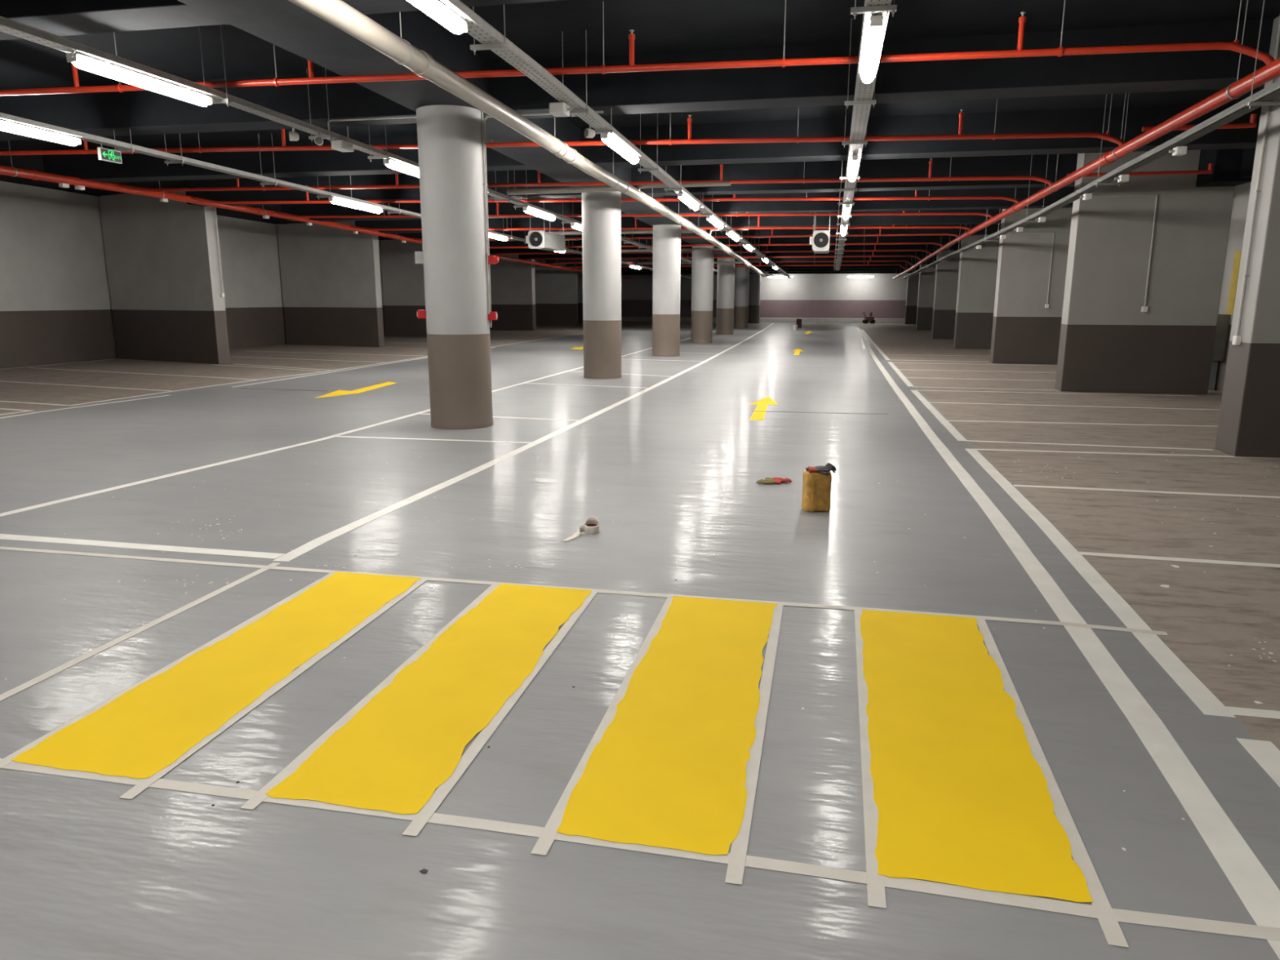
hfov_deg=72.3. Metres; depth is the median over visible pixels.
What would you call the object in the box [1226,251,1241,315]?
board
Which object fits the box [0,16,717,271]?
cable tray
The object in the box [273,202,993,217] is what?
pipe
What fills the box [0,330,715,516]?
lane line
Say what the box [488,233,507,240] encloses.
lamp
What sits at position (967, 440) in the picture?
bay line
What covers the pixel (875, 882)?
tape
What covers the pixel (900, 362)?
bay line
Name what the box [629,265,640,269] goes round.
lamp
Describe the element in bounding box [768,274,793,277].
lamp
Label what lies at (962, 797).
crosswalk stripe
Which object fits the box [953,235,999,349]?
wall pier
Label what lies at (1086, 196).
junction box
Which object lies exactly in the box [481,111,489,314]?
conduit
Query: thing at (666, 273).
column
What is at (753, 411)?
joint
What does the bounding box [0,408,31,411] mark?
bay line
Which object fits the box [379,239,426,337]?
wall pier
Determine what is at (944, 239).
ceiling beam
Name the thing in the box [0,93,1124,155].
pipe
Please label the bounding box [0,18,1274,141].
ceiling beam
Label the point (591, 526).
tape roll
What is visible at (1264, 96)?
cable tray
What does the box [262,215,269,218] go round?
junction box
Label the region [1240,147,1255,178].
ceiling beam
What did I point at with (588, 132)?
spotlight
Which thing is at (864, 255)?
pipe
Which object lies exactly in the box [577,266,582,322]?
wall pier
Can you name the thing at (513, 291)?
wall pier
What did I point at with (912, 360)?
bay line
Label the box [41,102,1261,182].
ceiling beam
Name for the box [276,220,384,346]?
wall pier
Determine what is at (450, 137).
column
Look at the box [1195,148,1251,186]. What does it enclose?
ceiling beam
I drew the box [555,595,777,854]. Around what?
crosswalk stripe
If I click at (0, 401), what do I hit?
bay line
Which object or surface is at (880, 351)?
bay edge line
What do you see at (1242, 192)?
wall
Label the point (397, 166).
lamp
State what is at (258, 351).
bay line
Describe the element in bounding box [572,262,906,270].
pipe
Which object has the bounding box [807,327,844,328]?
crosswalk stripe
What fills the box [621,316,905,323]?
trim
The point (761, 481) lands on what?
glove
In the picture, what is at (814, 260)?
pipe
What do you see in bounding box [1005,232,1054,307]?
conduit
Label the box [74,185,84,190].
junction box
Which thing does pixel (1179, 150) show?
junction box
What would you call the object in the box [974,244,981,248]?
junction box
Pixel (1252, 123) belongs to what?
pipe
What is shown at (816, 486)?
jerrycan
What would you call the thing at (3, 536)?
lane line
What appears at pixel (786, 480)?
glove
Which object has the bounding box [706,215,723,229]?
lamp
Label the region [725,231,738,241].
lamp
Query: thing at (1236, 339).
conduit
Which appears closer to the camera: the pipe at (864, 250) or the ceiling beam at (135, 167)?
the ceiling beam at (135, 167)
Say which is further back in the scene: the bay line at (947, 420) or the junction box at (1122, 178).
the bay line at (947, 420)
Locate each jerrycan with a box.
[795,318,801,327]
[801,467,831,512]
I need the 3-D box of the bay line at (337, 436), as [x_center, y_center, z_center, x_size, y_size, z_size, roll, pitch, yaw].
[-2.324,-0.454,9.812,2.324,0.001,0.073,2,12,10]
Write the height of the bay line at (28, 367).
0.001 m
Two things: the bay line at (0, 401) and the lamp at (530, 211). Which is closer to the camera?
the bay line at (0, 401)
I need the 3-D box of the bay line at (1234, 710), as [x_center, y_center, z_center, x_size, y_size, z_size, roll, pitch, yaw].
[4.380,0.986,2.910,4.340,0.001,0.073,3,12,12]
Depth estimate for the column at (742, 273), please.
46.63 m
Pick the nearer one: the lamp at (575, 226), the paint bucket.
the lamp at (575, 226)
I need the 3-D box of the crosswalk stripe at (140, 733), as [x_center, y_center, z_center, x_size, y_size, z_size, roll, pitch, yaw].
[-1.678,0.756,3.961,0.602,0.001,2.156,3,12,12]
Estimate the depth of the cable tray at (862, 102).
8.76 m
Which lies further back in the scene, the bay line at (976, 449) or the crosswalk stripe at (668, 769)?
the bay line at (976, 449)
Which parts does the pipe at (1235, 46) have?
hanger rod, hanger rod, hanger rod, hanger rod, hanger rod, hanger rod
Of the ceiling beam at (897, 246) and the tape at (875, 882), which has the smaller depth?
the tape at (875, 882)
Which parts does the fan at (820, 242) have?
plate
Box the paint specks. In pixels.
[5,433,1279,851]
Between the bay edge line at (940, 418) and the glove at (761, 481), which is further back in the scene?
the bay edge line at (940, 418)
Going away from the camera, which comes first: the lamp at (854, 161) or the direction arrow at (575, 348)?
the lamp at (854, 161)
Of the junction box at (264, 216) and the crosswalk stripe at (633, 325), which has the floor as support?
the crosswalk stripe at (633, 325)
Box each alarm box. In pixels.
[417,310,426,318]
[488,255,498,264]
[488,311,497,319]
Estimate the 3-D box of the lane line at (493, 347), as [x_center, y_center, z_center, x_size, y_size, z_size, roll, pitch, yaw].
[-5.947,-2.968,21.926,0.098,0.001,13.325,2,12,11]
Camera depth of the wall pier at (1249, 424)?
8.62 m
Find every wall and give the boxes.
[0,181,385,368]
[621,273,907,318]
[1214,182,1251,391]
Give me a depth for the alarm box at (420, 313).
10.50 m
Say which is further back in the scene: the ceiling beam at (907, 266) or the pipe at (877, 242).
the ceiling beam at (907, 266)
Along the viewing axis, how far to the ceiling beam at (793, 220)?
23.41 m
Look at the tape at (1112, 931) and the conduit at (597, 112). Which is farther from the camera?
the conduit at (597, 112)
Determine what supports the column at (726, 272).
on the floor
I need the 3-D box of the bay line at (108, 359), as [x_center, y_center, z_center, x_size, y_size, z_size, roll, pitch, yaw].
[-14.078,-2.463,19.431,0.073,0.001,6.301,2,12,10]
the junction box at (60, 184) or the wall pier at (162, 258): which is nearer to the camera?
the junction box at (60, 184)
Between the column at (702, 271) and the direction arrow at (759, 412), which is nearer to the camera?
the direction arrow at (759, 412)
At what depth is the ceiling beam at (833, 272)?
54.17 m
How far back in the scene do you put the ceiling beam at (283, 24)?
8.54 m
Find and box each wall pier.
[97,191,230,364]
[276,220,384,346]
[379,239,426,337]
[489,254,536,330]
[534,259,577,325]
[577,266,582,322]
[904,273,919,324]
[915,264,936,329]
[931,250,959,338]
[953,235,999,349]
[989,207,1072,364]
[1054,149,1235,394]
[1214,15,1279,457]
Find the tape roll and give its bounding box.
[560,516,599,542]
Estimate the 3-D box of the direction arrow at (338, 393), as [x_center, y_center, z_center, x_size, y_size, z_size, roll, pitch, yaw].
[-4.891,-1.572,15.193,0.545,0.001,2.845,1,12,4]
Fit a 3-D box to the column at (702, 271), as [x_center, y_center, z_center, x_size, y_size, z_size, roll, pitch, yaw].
[2.188,-6.518,30.808,0.764,3.377,0.764,3,12,12]
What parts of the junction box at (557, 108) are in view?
lid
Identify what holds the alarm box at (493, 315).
attached to the column at (450, 137)
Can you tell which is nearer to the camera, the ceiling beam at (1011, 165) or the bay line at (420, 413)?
the bay line at (420, 413)
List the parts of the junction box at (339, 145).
lid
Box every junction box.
[58,182,69,187]
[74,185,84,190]
[159,198,168,202]
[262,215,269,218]
[331,140,353,151]
[414,251,423,263]
[549,102,572,116]
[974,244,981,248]
[998,235,1005,239]
[1013,226,1023,231]
[1035,217,1045,222]
[1080,193,1093,199]
[1115,174,1129,182]
[1168,146,1186,155]
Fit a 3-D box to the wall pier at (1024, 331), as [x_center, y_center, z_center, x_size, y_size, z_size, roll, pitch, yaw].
[9.791,-4.808,21.083,2.240,3.994,0.420,3,12,12]
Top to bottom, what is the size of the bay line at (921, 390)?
0.001 m
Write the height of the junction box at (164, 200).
0.070 m
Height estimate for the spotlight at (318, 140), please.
0.139 m
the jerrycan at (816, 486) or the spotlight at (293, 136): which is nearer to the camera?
the jerrycan at (816, 486)
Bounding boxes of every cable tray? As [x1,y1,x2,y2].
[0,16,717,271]
[0,112,691,278]
[438,0,791,278]
[833,0,897,270]
[903,0,1279,278]
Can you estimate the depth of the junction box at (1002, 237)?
18.03 m
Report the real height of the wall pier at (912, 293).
3.572 m
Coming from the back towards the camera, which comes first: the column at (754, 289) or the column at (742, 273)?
the column at (754, 289)
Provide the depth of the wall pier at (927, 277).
44.26 m
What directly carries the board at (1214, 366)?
on the floor
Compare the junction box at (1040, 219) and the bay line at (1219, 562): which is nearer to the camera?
the bay line at (1219, 562)
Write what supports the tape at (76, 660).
on the floor
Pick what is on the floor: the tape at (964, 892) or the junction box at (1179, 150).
the tape at (964, 892)
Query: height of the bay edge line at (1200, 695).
0.001 m
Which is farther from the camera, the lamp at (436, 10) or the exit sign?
the exit sign
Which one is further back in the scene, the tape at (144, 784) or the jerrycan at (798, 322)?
the jerrycan at (798, 322)
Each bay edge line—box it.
[0,410,32,414]
[68,333,582,405]
[861,329,889,359]
[887,361,914,386]
[911,390,967,440]
[964,448,1235,717]
[1235,737,1279,786]
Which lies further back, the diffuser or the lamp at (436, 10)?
the diffuser
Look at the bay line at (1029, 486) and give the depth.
7.22 m
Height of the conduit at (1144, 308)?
1.863 m
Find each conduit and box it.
[213,207,224,297]
[327,115,416,130]
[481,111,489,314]
[483,111,603,327]
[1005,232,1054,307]
[1092,194,1158,311]
[1231,17,1279,345]
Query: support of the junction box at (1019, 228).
attached to the cable tray at (1264, 96)
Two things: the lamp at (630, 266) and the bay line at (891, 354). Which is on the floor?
the bay line at (891, 354)
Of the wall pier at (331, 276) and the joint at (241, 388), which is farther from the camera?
the wall pier at (331, 276)
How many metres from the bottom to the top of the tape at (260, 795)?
0.001 m
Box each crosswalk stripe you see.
[11,571,421,778]
[265,583,591,813]
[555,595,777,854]
[633,324,691,326]
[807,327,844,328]
[859,609,1093,902]
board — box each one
[1208,360,1217,390]
[1212,314,1230,360]
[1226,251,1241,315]
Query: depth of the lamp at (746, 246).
27.23 m
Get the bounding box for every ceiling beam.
[0,0,562,39]
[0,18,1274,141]
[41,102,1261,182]
[177,0,772,275]
[184,153,1077,206]
[281,186,1074,222]
[355,208,1002,233]
[410,223,1000,241]
[488,235,960,248]
[488,243,960,254]
[518,250,937,259]
[545,256,936,263]
[565,261,933,266]
[621,264,919,270]
[621,268,919,272]
[621,271,915,274]
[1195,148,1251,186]
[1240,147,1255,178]
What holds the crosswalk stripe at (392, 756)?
on the floor
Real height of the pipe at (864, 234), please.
0.698 m
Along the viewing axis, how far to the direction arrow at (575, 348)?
27.82 m
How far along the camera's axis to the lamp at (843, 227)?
20.98 m
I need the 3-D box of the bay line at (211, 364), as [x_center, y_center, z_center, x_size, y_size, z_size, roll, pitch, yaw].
[-8.530,-2.552,19.899,3.735,0.001,0.084,7,13,29]
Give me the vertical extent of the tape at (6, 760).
0.001 m
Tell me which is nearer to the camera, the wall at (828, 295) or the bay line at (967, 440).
the bay line at (967, 440)
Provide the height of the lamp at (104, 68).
0.155 m
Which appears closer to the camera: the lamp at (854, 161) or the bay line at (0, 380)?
the lamp at (854, 161)
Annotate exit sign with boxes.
[97,142,122,164]
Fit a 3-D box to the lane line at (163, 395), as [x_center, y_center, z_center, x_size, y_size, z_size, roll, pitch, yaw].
[-8.388,-0.811,11.492,0.228,0.001,5.816,3,12,13]
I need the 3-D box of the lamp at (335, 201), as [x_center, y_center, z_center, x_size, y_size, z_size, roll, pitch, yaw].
[-5.440,-5.287,16.819,0.135,0.155,1.919,3,11,12]
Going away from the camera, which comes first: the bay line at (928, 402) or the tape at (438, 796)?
the tape at (438, 796)
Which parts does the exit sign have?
panel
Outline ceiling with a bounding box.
[0,0,1279,260]
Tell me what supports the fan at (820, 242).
hanging from the ceiling
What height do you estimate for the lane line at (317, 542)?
0.001 m
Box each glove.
[755,479,781,484]
[764,476,791,483]
[808,462,835,475]
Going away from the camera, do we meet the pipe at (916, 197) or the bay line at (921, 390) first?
the bay line at (921, 390)
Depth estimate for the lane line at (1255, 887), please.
3.16 m
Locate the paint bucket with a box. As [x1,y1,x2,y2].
[792,324,798,330]
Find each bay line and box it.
[0,359,111,369]
[0,380,170,391]
[0,400,68,405]
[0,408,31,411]
[28,367,255,379]
[211,364,320,371]
[239,364,324,369]
[240,356,380,362]
[257,351,411,355]
[337,435,531,443]
[420,413,580,421]
[524,382,647,388]
[569,370,663,376]
[633,359,704,361]
[891,354,955,355]
[898,368,1056,373]
[899,362,1053,365]
[906,377,1055,381]
[911,360,973,361]
[920,390,1185,395]
[925,386,1046,390]
[928,401,1220,409]
[946,420,1217,426]
[967,440,1214,450]
[976,448,1279,458]
[1013,484,1279,497]
[1079,551,1279,567]
[1224,706,1279,719]
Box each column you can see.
[416,104,493,429]
[582,191,622,378]
[652,224,680,356]
[690,244,714,343]
[715,257,734,334]
[733,266,749,328]
[747,274,760,323]
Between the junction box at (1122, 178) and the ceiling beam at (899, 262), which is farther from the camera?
the ceiling beam at (899, 262)
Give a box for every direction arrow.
[315,382,395,398]
[570,346,583,349]
[749,396,778,420]
[793,348,802,355]
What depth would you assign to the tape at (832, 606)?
4.69 m
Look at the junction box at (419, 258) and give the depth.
10.38 m
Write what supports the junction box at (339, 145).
attached to the cable tray at (8, 26)
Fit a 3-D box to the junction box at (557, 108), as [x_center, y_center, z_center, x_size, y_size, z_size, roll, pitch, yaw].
[-0.782,-3.697,8.750,0.205,0.100,0.206,3,12,12]
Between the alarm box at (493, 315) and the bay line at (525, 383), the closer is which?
the alarm box at (493, 315)
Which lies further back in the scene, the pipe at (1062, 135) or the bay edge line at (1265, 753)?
the pipe at (1062, 135)
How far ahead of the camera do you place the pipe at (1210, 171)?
13.39 m
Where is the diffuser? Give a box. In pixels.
[848,275,873,277]
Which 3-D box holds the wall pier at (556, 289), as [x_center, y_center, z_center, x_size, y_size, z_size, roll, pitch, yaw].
[-5.466,-10.767,50.503,3.969,3.688,0.497,4,12,18]
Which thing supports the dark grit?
on the floor
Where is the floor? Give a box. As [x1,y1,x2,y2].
[0,321,1279,959]
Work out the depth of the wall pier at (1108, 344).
14.42 m
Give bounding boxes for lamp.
[0,120,81,146]
[66,49,212,106]
[328,195,382,213]
[383,157,419,177]
[407,0,467,34]
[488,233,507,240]
[523,207,555,221]
[570,223,582,231]
[600,133,638,164]
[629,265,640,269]
[677,191,698,210]
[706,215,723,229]
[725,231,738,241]
[743,244,752,251]
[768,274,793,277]
[840,225,847,235]
[843,204,851,219]
[847,273,873,277]
[848,153,861,182]
[860,12,888,83]
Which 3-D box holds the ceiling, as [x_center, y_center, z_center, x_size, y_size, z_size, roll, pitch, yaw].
[-0.266,-7.742,25.295,25.350,0.938,70.000,3,12,12]
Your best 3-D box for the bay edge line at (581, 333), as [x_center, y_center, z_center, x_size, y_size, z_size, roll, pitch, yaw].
[-5.205,-3.979,26.817,0.392,0.001,29.240,3,12,12]
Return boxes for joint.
[240,387,317,391]
[752,410,866,413]
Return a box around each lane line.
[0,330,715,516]
[0,395,169,418]
[0,533,285,559]
[233,346,495,386]
[273,323,773,561]
[856,328,1279,959]
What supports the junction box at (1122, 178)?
attached to the cable tray at (1264, 96)
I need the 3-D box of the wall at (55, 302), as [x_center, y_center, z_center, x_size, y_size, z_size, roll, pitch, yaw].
[-12.467,-6.437,28.231,0.200,4.220,70.000,3,12,12]
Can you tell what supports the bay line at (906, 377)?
on the floor
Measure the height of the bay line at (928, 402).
0.001 m
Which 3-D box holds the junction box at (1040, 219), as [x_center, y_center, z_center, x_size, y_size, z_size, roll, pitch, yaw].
[6.734,-4.375,14.740,0.145,0.080,0.126,3,12,12]
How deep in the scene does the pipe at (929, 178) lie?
15.30 m
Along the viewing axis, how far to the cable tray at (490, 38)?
8.29 m
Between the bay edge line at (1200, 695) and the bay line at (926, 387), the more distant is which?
the bay line at (926, 387)
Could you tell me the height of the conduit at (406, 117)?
2.211 m
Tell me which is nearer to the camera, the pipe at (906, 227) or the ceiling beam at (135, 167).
the ceiling beam at (135, 167)
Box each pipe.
[0,0,1275,96]
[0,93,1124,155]
[117,157,1052,191]
[190,176,1019,204]
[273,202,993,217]
[288,0,765,276]
[348,216,969,231]
[413,228,958,240]
[488,236,942,248]
[493,244,931,255]
[524,251,921,260]
[549,257,913,266]
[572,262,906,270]
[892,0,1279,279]
[1066,163,1213,177]
[1142,113,1257,131]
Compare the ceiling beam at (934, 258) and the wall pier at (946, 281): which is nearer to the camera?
the wall pier at (946, 281)
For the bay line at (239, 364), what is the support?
on the floor
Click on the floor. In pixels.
(88, 872)
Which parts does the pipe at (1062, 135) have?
hanger rod, hanger rod, hanger rod, hanger rod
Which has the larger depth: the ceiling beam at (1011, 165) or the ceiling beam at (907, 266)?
the ceiling beam at (907, 266)
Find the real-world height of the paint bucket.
0.280 m
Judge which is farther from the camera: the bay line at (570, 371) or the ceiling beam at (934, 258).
the ceiling beam at (934, 258)
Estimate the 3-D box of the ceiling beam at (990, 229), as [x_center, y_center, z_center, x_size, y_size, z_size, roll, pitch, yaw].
[2.377,-7.886,27.507,20.500,0.564,0.500,3,12,12]
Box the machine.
[862,311,875,324]
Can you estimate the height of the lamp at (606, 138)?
0.155 m
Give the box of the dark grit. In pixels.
[211,579,676,873]
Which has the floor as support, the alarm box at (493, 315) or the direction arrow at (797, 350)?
the direction arrow at (797, 350)
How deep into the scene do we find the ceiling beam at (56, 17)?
6.84 m
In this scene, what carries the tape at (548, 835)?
on the floor
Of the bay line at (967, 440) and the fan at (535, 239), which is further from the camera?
the fan at (535, 239)
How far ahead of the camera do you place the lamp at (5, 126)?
10.04 m
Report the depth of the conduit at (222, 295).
20.64 m
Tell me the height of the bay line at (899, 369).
0.001 m
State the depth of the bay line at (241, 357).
22.48 m
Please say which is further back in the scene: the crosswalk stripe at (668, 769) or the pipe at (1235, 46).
the pipe at (1235, 46)
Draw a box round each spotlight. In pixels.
[288,128,298,141]
[314,133,323,145]
[584,124,595,137]
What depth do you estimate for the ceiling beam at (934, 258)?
40.75 m
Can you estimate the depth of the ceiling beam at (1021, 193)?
19.88 m
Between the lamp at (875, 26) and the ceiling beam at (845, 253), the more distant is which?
the ceiling beam at (845, 253)
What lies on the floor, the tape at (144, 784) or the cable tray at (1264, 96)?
the tape at (144, 784)
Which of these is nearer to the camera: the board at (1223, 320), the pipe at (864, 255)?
the board at (1223, 320)
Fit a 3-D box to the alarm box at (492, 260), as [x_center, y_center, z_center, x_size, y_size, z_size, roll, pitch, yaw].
[-1.764,-2.638,10.508,0.148,0.100,0.090,0,12,1]
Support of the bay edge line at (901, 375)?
on the floor
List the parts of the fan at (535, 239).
plate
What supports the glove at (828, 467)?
on the jerrycan at (816, 486)
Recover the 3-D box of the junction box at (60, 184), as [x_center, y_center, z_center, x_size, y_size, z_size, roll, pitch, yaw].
[-10.084,-5.146,15.325,0.135,0.070,0.146,3,12,12]
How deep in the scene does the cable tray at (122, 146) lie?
12.66 m
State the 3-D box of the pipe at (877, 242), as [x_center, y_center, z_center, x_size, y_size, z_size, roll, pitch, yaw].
[1.646,-8.219,29.890,16.681,0.726,0.194,2,12,11]
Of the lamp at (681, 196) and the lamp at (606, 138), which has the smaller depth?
the lamp at (606, 138)
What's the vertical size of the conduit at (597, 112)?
2.431 m
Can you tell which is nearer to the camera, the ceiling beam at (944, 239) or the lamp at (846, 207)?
the lamp at (846, 207)
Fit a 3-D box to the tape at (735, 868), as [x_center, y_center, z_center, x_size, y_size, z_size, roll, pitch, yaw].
[0.486,0.865,3.454,0.046,0.001,2.265,3,12,12]
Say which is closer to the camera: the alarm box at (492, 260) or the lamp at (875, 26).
the lamp at (875, 26)
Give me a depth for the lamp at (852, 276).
55.71 m
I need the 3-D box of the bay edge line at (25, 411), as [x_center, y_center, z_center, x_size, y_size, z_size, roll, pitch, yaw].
[-9.126,-0.588,10.410,0.094,0.001,3.979,4,12,18]
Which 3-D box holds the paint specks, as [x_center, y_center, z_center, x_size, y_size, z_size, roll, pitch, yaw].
[0.878,0.186,6.744,11.318,0.002,8.638,3,12,12]
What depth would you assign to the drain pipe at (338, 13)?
8.87 m
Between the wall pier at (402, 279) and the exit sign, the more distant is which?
the wall pier at (402, 279)
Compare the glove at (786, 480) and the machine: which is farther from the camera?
the machine
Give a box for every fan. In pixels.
[525,217,564,251]
[809,212,830,253]
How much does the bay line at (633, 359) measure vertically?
0.001 m
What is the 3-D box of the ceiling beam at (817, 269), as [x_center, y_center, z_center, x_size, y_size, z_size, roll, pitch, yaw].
[7.649,-12.578,51.701,20.500,0.564,0.500,3,12,12]
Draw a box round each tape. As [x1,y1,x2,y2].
[0,546,1168,635]
[0,562,279,701]
[0,571,335,768]
[0,758,1279,941]
[119,577,428,799]
[240,582,501,809]
[402,590,598,835]
[531,595,672,855]
[724,604,783,884]
[853,608,886,908]
[975,617,1128,947]
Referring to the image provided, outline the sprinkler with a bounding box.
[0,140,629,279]

